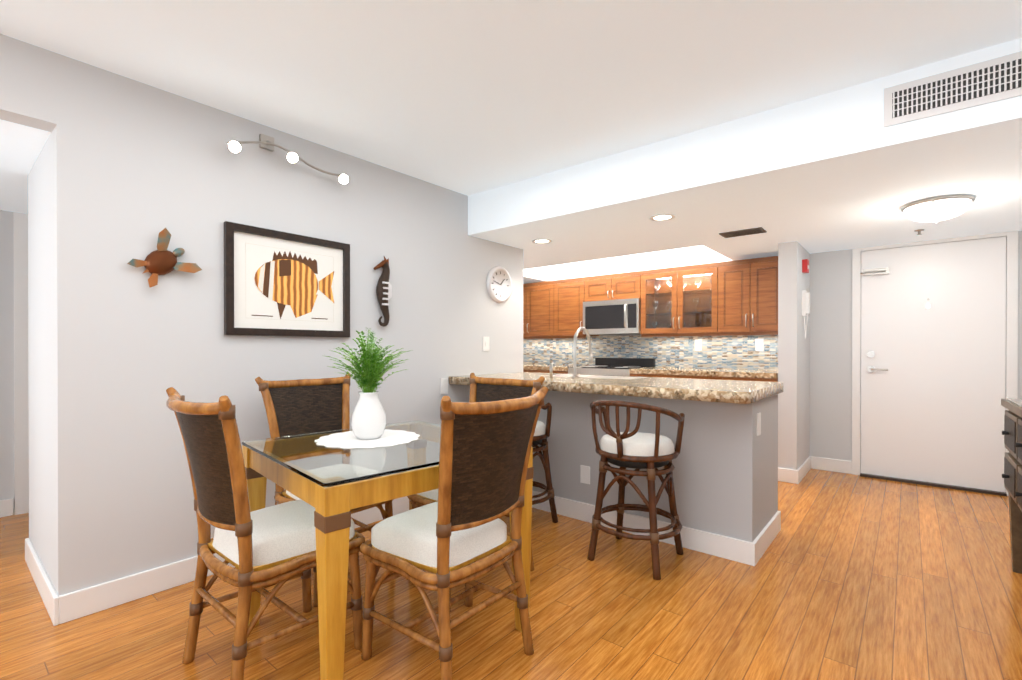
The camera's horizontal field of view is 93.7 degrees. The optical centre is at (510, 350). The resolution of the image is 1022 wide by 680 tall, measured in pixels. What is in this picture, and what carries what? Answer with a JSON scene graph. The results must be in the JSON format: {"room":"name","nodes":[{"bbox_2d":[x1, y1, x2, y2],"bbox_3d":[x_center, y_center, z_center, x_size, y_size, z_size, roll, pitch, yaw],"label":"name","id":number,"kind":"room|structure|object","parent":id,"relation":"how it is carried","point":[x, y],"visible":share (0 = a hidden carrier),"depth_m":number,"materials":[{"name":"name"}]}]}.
{"room":"dining room","nodes":[
{"label":"dining room","id":0,"kind":"room"},
{"bbox_2d":[0,210,14,514],"bbox_3d":[-3.797,0.089,2.856,0.120,2.060,6.200,0,0,40],"label":"wall","id":1,"kind":"structure","parent":0,"point":[6,355],"depth_m":3.23,"materials":[{"name":"white paint"}]},
{"bbox_2d":[0,498,13,517],"bbox_3d":[-4.520,1.065,1.880,0.016,0.115,3.570,0,0,40],"label":"baseboard","id":2,"kind":"structure","parent":1,"relation":"attached to","point":[6,507],"depth_m":3.22,"materials":[{"name":"white wood"}]},
{"bbox_2d":[13,212,28,514],"bbox_3d":[-3.052,0.087,3.644,0.019,2.058,1.015,0,0,40],"label":"door frame","id":3,"kind":"structure","parent":1,"relation":"attached to","point":[21,451],"depth_m":3.27,"materials":[{"name":"white wood"}]},
{"bbox_2d":[28,132,53,586],"bbox_3d":[-2.234,0.091,2.352,0.830,2.060,0.120,0,0,40],"label":"wall","id":4,"kind":"structure","parent":0,"point":[40,334],"depth_m":2.26,"materials":[{"name":"white paint"}]},
{"bbox_2d":[25,538,58,625],"bbox_3d":[-2.225,1.064,2.260,0.966,0.115,0.016,0,0,40],"label":"baseboard","id":5,"kind":"structure","parent":4,"relation":"attached to","point":[47,592],"depth_m":2.15,"materials":[{"name":"white wood"}]},
{"bbox_2d":[0,34,522,596],"bbox_3d":[-1.383,-0.050,2.634,0.120,2.340,4.540,0,0,40],"label":"wall","id":6,"kind":"structure","parent":0,"point":[138,167],"depth_m":2.29,"materials":[{"name":"white paint"}]},
{"bbox_2d":[127,228,201,286],"bbox_3d":[-1.613,-0.426,2.230,0.067,0.281,0.287,0,0,40],"label":"wall art","id":7,"kind":"object","parent":6,"relation":"attached to","point":[162,260],"visible":0.98,"depth_m":2.21,"materials":[{"name":"brown wood"}]},
{"bbox_2d":[59,496,408,623],"bbox_3d":[-1.085,1.062,2.890,0.016,0.115,2.408,0,0,40],"label":"baseboard","id":8,"kind":"structure","parent":6,"relation":"attached to","point":[77,604],"depth_m":2.16,"materials":[{"name":"white"}]},
{"bbox_2d":[224,221,349,336],"bbox_3d":[-1.229,-0.368,2.699,0.028,0.575,0.700,0,0,40],"label":"picture frame","id":9,"kind":"object","parent":6,"relation":"attached to","point":[278,283],"visible":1,"depth_m":2.66,"materials":[{"name":"black wood"}]},
{"bbox_2d":[227,134,348,184],"bbox_3d":[-1.209,-1.070,2.634,0.141,0.181,0.670,0,0,40],"label":"track light","id":10,"kind":"object","parent":6,"relation":"attached to","point":[265,142],"visible":1,"depth_m":2.58,"materials":[{"name":"silver metal"}]},
{"bbox_2d":[373,256,391,326],"bbox_3d":[-0.841,-0.390,3.144,0.078,0.464,0.140,0,0,40],"label":"wall art","id":11,"kind":"object","parent":6,"relation":"attached to","point":[384,290],"visible":0.94,"depth_m":3.13,"materials":[{"name":"brown metal"}]},
{"bbox_2d":[441,378,447,393],"bbox_3d":[-0.500,0.267,3.598,0.009,0.120,0.070,0,0,40],"label":"wall outlet plate","id":12,"kind":"object","parent":6,"relation":"attached to","point":[444,385],"visible":1,"depth_m":3.60,"materials":[{"name":"white plastic"}]},
{"bbox_2d":[483,337,488,350],"bbox_3d":[-0.204,-0.055,3.952,0.010,0.120,0.075,0,0,40],"label":"switch plate","id":13,"kind":"object","parent":6,"relation":"attached to","point":[485,343],"visible":1,"depth_m":3.94,"materials":[{"name":"white plastic"}]},
{"bbox_2d":[486,266,511,302],"bbox_3d":[-0.093,-0.560,4.069,0.029,0.310,0.310,0,0,40],"label":"wall clock","id":14,"kind":"object","parent":6,"relation":"attached to","point":[499,284],"visible":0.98,"depth_m":4.05,"materials":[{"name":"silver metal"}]},
{"bbox_2d":[0,469,1021,679],"bbox_3d":[-0.881,1.172,2.014,6.050,0.100,9.020,0,0,40],"label":"floor","id":15,"kind":"structure","parent":0,"point":[847,576],"depth_m":2.04,"materials":[{"name":"brown wood"}]},
{"bbox_2d":[166,387,364,679],"bbox_3d":[-0.888,0.628,1.744,0.525,0.994,0.577,0,0,40],"label":"dining chair","id":16,"kind":"object","parent":15,"relation":"on","point":[261,550],"visible":0.88,"depth_m":1.58,"materials":[{"name":"wicker"}]},
{"bbox_2d":[255,373,394,606],"bbox_3d":[-0.919,0.626,2.421,0.577,0.994,0.525,0,0,40],"label":"dining chair","id":17,"kind":"object","parent":15,"relation":"on","point":[299,406],"visible":0.29,"depth_m":2.54,"materials":[{"name":"wicker"}]},
{"bbox_2d":[242,445,533,679],"bbox_3d":[-0.506,0.755,1.945,0.847,0.735,0.847,0,0,-43],"label":"dining table","id":18,"kind":"object","parent":15,"relation":"on","point":[333,506],"visible":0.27,"depth_m":1.42,"materials":[{"name":"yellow wood"}]},
{"bbox_2d":[242,420,532,486],"bbox_3d":[-0.506,0.378,1.944,0.850,0.012,0.850,0,0,-43],"label":"glass","id":19,"kind":"object","parent":18,"relation":"on","point":[305,456],"visible":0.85,"depth_m":1.70,"materials":[{"name":"clear glass"}]},
{"bbox_2d":[315,429,419,448],"bbox_3d":[-0.602,0.371,2.026,0.421,0.002,0.421,0,0,40],"label":"doily","id":20,"kind":"object","parent":19,"relation":"on","point":[351,440],"visible":0.92,"depth_m":1.97,"materials":[{"name":"fabric"}]},
{"bbox_2d":[322,328,411,439],"bbox_3d":[-0.595,0.136,2.026,0.374,0.466,0.371,0,0,40],"label":"vase","id":21,"kind":"object","parent":20,"relation":"on","point":[368,420],"visible":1,"depth_m":1.99,"materials":[{"name":"white ceramic"}]},
{"bbox_2d":[360,386,548,679],"bbox_3d":[-0.209,0.628,1.740,0.577,0.994,0.525,0,0,40],"label":"dining chair","id":22,"kind":"object","parent":15,"relation":"on","point":[459,525],"visible":1,"depth_m":1.59,"materials":[{"name":"wicker"}]},
{"bbox_2d":[407,373,544,606],"bbox_3d":[-0.177,0.626,2.429,0.525,0.994,0.577,0,0,40],"label":"dining chair","id":23,"kind":"object","parent":15,"relation":"on","point":[483,389],"visible":0.27,"depth_m":2.59,"materials":[{"name":"wicker"}]},
{"bbox_2d":[523,363,538,372],"bbox_3d":[0.370,0.648,6.122,0.430,0.921,0.686,0,0,40],"label":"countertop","id":24,"kind":"structure","parent":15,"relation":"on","point":[527,367],"depth_m":5.82,"materials":[{"name":"beige stone"}]},
{"bbox_2d":[532,402,557,522],"bbox_3d":[0.026,0.685,3.115,0.500,0.873,0.493,0,0,-44],"label":"bar stool","id":25,"kind":"object","parent":15,"relation":"on","point":[541,434],"visible":0.23,"depth_m":3.05,"materials":[{"name":"wood"}]},
{"bbox_2d":[539,363,566,373],"bbox_3d":[0.698,0.649,5.851,0.420,0.921,0.686,0,0,40],"label":"countertop","id":26,"kind":"structure","parent":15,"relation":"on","point":[543,367],"depth_m":5.67,"materials":[{"name":"beige stone"}]},
{"bbox_2d":[567,355,658,375],"bbox_3d":[1.152,0.600,5.474,0.754,1.021,0.686,0,0,40],"label":"stove","id":27,"kind":"object","parent":15,"relation":"on","point":[615,365],"depth_m":5.57,"materials":[{"name":"silver metal"}]},
{"bbox_2d":[587,400,684,579],"bbox_3d":[0.673,0.687,2.592,0.493,0.873,0.500,0,0,37],"label":"bar stool","id":28,"kind":"object","parent":15,"relation":"on","point":[650,453],"visible":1,"depth_m":2.45,"materials":[{"name":"wood"}]},
{"bbox_2d":[532,391,783,565],"bbox_3d":[0.677,0.680,3.399,2.072,0.875,0.656,0,0,40],"label":"kitchen peninsula","id":29,"kind":"object","parent":15,"relation":"on","point":[725,471],"depth_m":2.74,"materials":[{"name":"grey paint"}]},
{"bbox_2d":[449,371,783,402],"bbox_3d":[0.623,0.226,3.316,2.092,0.057,0.910,0,0,40],"label":"countertop","id":30,"kind":"structure","parent":29,"relation":"on","point":[695,390],"depth_m":2.81,"materials":[{"name":"beige stone"}]},
{"bbox_2d":[627,367,734,379],"bbox_3d":[1.799,0.652,4.938,0.920,0.921,0.686,0,0,40],"label":"countertop","id":31,"kind":"structure","parent":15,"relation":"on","point":[716,373],"depth_m":4.75,"materials":[{"name":"beige stone"}]},
{"bbox_2d":[723,367,777,381],"bbox_3d":[2.324,0.653,4.503,0.446,0.921,0.686,0,0,40],"label":"countertop","id":32,"kind":"structure","parent":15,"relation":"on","point":[768,374],"depth_m":4.29,"materials":[{"name":"beige stone"}]},
{"bbox_2d":[1001,398,1021,573],"bbox_3d":[2.220,0.686,1.741,0.490,0.875,1.600,0,0,40],"label":"console","id":33,"kind":"object","parent":15,"relation":"on","point":[1012,434],"visible":1,"depth_m":2.33,"materials":[{"name":"brown wood"}]},
{"bbox_2d":[0,0,1021,195],"bbox_3d":[-0.905,-1.262,0.330,3.790,0.100,6.250,0,0,40],"label":"ceiling","id":34,"kind":"structure","parent":0,"point":[468,97],"depth_m":2.00,"materials":[{"name":"white paint"}]},
{"bbox_2d":[468,38,1021,236],"bbox_3d":[1.057,-1.065,2.698,3.550,0.310,0.100,0,0,40],"label":"ceiling bulkhead","id":35,"kind":"object","parent":34,"relation":"attached to","point":[840,126],"visible":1,"depth_m":2.49,"materials":[{"name":"white paint"}]},
{"bbox_2d":[884,51,1021,126],"bbox_3d":[1.832,-1.078,1.980,0.460,0.170,0.018,0,0,40],"label":"supply air vent","id":36,"kind":"object","parent":35,"relation":"attached to","point":[986,82],"visible":1,"depth_m":1.98,"materials":[{"name":"white metal"}]},
{"bbox_2d":[0,119,1021,283],"bbox_3d":[-0.888,-1.078,2.012,5.670,0.340,8.620,0,0,40],"label":"ceiling","id":37,"kind":"structure","parent":0,"point":[857,203],"depth_m":3.19,"materials":[{"name":"white paint"}]},
{"bbox_2d":[532,239,551,243],"bbox_3d":[0.258,-0.912,3.998,0.170,0.006,0.170,0,0,40],"label":"recessed light","id":38,"kind":"object","parent":37,"relation":"in","point":[540,241],"visible":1,"depth_m":4.01,"materials":[{"name":"white"}]},
{"bbox_2d":[649,214,674,220],"bbox_3d":[1.035,-0.909,3.276,0.170,0.006,0.170,0,0,40],"label":"recessed light","id":39,"kind":"object","parent":37,"relation":"in","point":[662,217],"visible":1,"depth_m":3.28,"materials":[{"name":"white"}]},
{"bbox_2d":[719,227,766,237],"bbox_3d":[1.791,-0.907,3.701,0.300,0.013,0.170,0,0,40],"label":"ceiling vent","id":40,"kind":"object","parent":37,"relation":"in","point":[758,230],"visible":1,"depth_m":3.67,"materials":[{"name":"brown metal"}]},
{"bbox_2d":[914,229,924,234],"bbox_3d":[3.097,-0.895,3.632,0.060,0.036,0.060,0,0,40],"label":"sprinkler","id":41,"kind":"object","parent":37,"relation":"attached to","point":[919,231],"visible":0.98,"depth_m":3.62,"materials":[{"name":"silver metal"}]},
{"bbox_2d":[901,194,974,222],"bbox_3d":[2.627,-0.850,2.955,0.344,0.122,0.346,0,0,40],"label":"ceiling light","id":42,"kind":"object","parent":37,"relation":"attached to","point":[936,209],"visible":1,"depth_m":2.87,"materials":[{"name":"white glass"}]},
{"bbox_2d":[778,241,809,469],"bbox_3d":[2.558,0.099,4.316,0.140,2.030,0.680,0,0,40],"label":"wall","id":43,"kind":"structure","parent":0,"point":[794,396],"depth_m":4.07,"materials":[{"name":"white paint"}]},
{"bbox_2d":[778,467,798,483],"bbox_3d":[2.335,1.058,4.052,0.172,0.115,0.016,0,0,40],"label":"baseboard","id":44,"kind":"structure","parent":43,"relation":"attached to","point":[788,475],"depth_m":4.04,"materials":[{"name":"white wood"}]},
{"bbox_2d":[797,456,810,482],"bbox_3d":[2.612,1.057,4.264,0.016,0.115,0.664,0,0,40],"label":"baseboard","id":45,"kind":"structure","parent":43,"relation":"attached to","point":[804,468],"depth_m":4.22,"materials":[{"name":"white wood"}]},
{"bbox_2d":[802,259,808,272],"bbox_3d":[2.594,-0.741,4.212,0.044,0.110,0.090,0,0,40],"label":"fire alarm","id":46,"kind":"object","parent":43,"relation":"attached to","point":[805,265],"visible":1,"depth_m":4.18,"materials":[{"name":"red plastic"}]},
{"bbox_2d":[802,290,809,337],"bbox_3d":[2.588,-0.314,4.199,0.054,0.422,0.080,0,0,40],"label":"intercom","id":47,"kind":"object","parent":43,"relation":"attached to","point":[805,303],"visible":1,"depth_m":4.17,"materials":[{"name":"white plastic"}]},
{"bbox_2d":[599,231,1021,491],"bbox_3d":[2.101,-0.059,5.214,5.390,2.340,0.120,0,0,40],"label":"wall","id":48,"kind":"structure","parent":0,"point":[830,354],"depth_m":4.42,"materials":[{"name":"white paint"}]},
{"bbox_2d":[523,280,554,338],"bbox_3d":[0.307,-0.531,6.387,0.881,0.695,0.351,0,0,40],"label":"upper cabinet","id":49,"kind":"object","parent":48,"relation":"attached to","point":[538,297],"depth_m":6.12,"materials":[{"name":"brown wood"}]},
{"bbox_2d":[555,277,582,335],"bbox_3d":[0.814,-0.530,5.967,0.435,0.695,0.351,0,0,40],"label":"upper cabinet","id":50,"kind":"object","parent":48,"relation":"attached to","point":[568,292],"depth_m":5.84,"materials":[{"name":"brown wood"}]},
{"bbox_2d":[583,274,610,299],"bbox_3d":[1.118,-0.529,5.715,0.355,0.695,0.351,0,0,40],"label":"upper cabinet","id":51,"kind":"object","parent":48,"relation":"attached to","point":[598,287],"depth_m":5.58,"materials":[{"name":"brown wood"}]},
{"bbox_2d":[579,296,638,335],"bbox_3d":[1.230,-0.383,5.573,0.704,0.380,0.428,0,0,40],"label":"microwave","id":52,"kind":"object","parent":48,"relation":"attached to","point":[619,315],"depth_m":5.43,"materials":[{"name":"silver metal"}]},
{"bbox_2d":[611,271,642,335],"bbox_3d":[1.391,-0.528,5.489,0.355,0.695,0.351,0,0,40],"label":"upper cabinet","id":53,"kind":"object","parent":48,"relation":"attached to","point":[627,283],"depth_m":5.32,"materials":[{"name":"brown wood"}]},
{"bbox_2d":[643,262,718,335],"bbox_3d":[1.840,-0.527,5.117,0.810,0.695,0.351,0,0,40],"label":"upper cabinet","id":54,"kind":"object","parent":48,"relation":"attached to","point":[682,300],"depth_m":4.95,"materials":[{"name":"brown wood"}]},
{"bbox_2d":[719,256,777,335],"bbox_3d":[2.377,-0.525,4.672,0.586,0.695,0.351,0,0,40],"label":"upper cabinet","id":55,"kind":"object","parent":48,"relation":"attached to","point":[734,297],"depth_m":4.54,"materials":[{"name":"brown wood"}]},
{"bbox_2d":[811,456,851,473],"bbox_3d":[2.950,1.056,4.426,0.330,0.115,0.016,0,0,40],"label":"baseboard","id":56,"kind":"structure","parent":48,"relation":"attached to","point":[833,465],"depth_m":4.41,"materials":[{"name":"white wood"}]},
{"bbox_2d":[852,231,1017,496],"bbox_3d":[3.448,0.085,3.957,1.030,2.060,0.095,0,0,40],"label":"entry door","id":57,"kind":"structure","parent":48,"relation":"in","point":[934,338],"depth_m":3.95,"materials":[{"name":"white"}]}
]}

